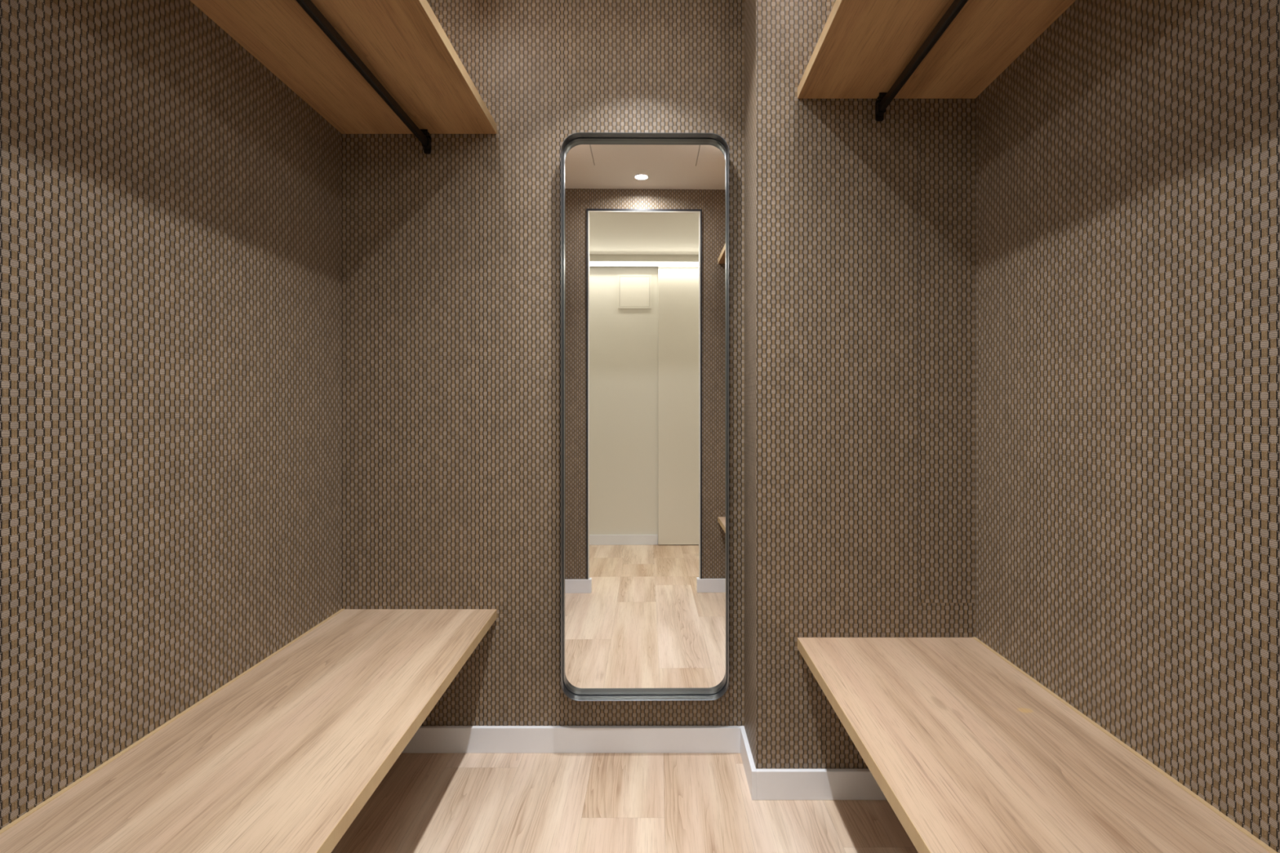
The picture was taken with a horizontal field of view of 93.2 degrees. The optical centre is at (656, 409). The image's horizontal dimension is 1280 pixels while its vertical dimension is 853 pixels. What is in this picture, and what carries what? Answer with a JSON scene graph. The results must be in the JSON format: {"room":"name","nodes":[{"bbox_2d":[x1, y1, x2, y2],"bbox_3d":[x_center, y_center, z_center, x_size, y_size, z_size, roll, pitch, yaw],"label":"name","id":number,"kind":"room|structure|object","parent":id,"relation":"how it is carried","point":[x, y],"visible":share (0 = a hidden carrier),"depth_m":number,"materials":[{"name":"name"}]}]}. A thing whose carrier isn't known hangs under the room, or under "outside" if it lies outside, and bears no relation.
{"room":"walk-in closet","nodes":[
{"label":"walk-in closet","id":0,"kind":"room"},
{"bbox_2d":[0,0,342,830],"bbox_3d":[-1.075,-0.116,1.073,0.120,2.432,1.755,0,0,0],"label":"wall","id":1,"kind":"structure","parent":0,"point":[171,207],"depth_m":1.21,"materials":[{"name":"paper"}]},
{"bbox_2d":[0,608,496,852],"bbox_3d":[-0.754,0.663,1.225,0.521,0.042,1.450,0,0,0],"label":"bench","id":2,"kind":"object","parent":1,"relation":"attached to","point":[285,755],"visible":1,"depth_m":1.15,"materials":[{"name":"brown wood"}]},
{"bbox_2d":[190,0,496,133],"bbox_3d":[-0.765,-0.905,1.200,0.499,0.030,1.500,0,0,0],"label":"wall shelf","id":3,"kind":"object","parent":1,"relation":"attached to","point":[403,43],"visible":0.94,"depth_m":1.53,"materials":[{"name":"brown wood"}]},
{"bbox_2d":[295,0,431,154],"bbox_3d":[-0.739,-0.857,1.087,0.024,0.065,1.724,0,0,0],"label":"rail","id":4,"kind":"object","parent":3,"relation":"attached to","point":[422,135],"visible":1,"depth_m":1.51,"materials":[{"name":"black metal"}]},
{"bbox_2d":[342,0,744,726],"bbox_3d":[-0.055,-0.116,2.010,2.160,2.432,0.120,0,0,0],"label":"wall","id":5,"kind":"structure","parent":0,"point":[451,253],"depth_m":1.95,"materials":[{"name":"paper"}]},
{"bbox_2d":[401,725,740,753],"bbox_3d":[-0.373,1.060,1.943,1.283,0.081,0.014,0,0,0],"label":"baseboard","id":6,"kind":"structure","parent":5,"relation":"attached to","point":[428,739],"depth_m":1.94,"materials":[{"name":"white paint"}]},
{"bbox_2d":[560,132,728,701],"bbox_3d":[-0.037,0.021,1.921,0.528,1.781,0.054,0,0,-1],"label":"wall mirror","id":7,"kind":"object","parent":5,"relation":"attached to","point":[645,215],"visible":1,"depth_m":1.94,"materials":[{"name":"black mirror"}]},
{"bbox_2d":[331,753,918,852],"bbox_3d":[-0.055,1.130,0.442,3.720,0.060,3.317,0,0,0],"label":"floor","id":8,"kind":"structure","parent":0,"point":[425,802],"depth_m":1.66,"materials":[{"name":"brown wood"}]},
{"bbox_2d":[744,0,975,768],"bbox_3d":[0.594,-0.116,1.833,0.623,2.432,0.233,0,0,0],"label":"wall pier","id":9,"kind":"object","parent":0,"point":[831,188],"visible":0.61,"depth_m":1.72,"materials":[{"name":"paper"}]},
{"bbox_2d":[739,725,886,799],"bbox_3d":[0.587,1.060,1.827,0.637,0.081,0.247,0,0,0],"label":"baseboard","id":10,"kind":"object","parent":9,"relation":"attached to","point":[763,784],"visible":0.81,"depth_m":1.70,"materials":[{"name":"white paint"}]},
{"bbox_2d":[975,0,1279,852],"bbox_3d":[0.965,-0.116,1.073,0.120,2.432,1.755,0,0,0],"label":"wall","id":11,"kind":"structure","parent":0,"point":[1127,159],"depth_m":1.13,"materials":[{"name":"paper"}]},
{"bbox_2d":[797,0,1075,98],"bbox_3d":[0.652,-0.899,0.971,0.505,0.030,1.492,0,0,0],"label":"wall shelf","id":12,"kind":"object","parent":11,"relation":"attached to","point":[862,48],"visible":0.94,"depth_m":1.47,"materials":[{"name":"brown wood"}]},
{"bbox_2d":[875,0,968,121],"bbox_3d":[0.632,-0.851,0.971,0.024,0.065,1.491,0,0,0],"label":"rail","id":13,"kind":"object","parent":12,"relation":"attached to","point":[885,98],"visible":1,"depth_m":1.45,"materials":[{"name":"black metal"}]},
{"bbox_2d":[797,636,1277,852],"bbox_3d":[0.652,0.661,0.971,0.505,0.031,1.492,0,0,0],"label":"bench","id":14,"kind":"object","parent":11,"relation":"attached to","point":[970,753],"visible":1,"depth_m":1.12,"materials":[{"name":"brown wood"}]}
]}

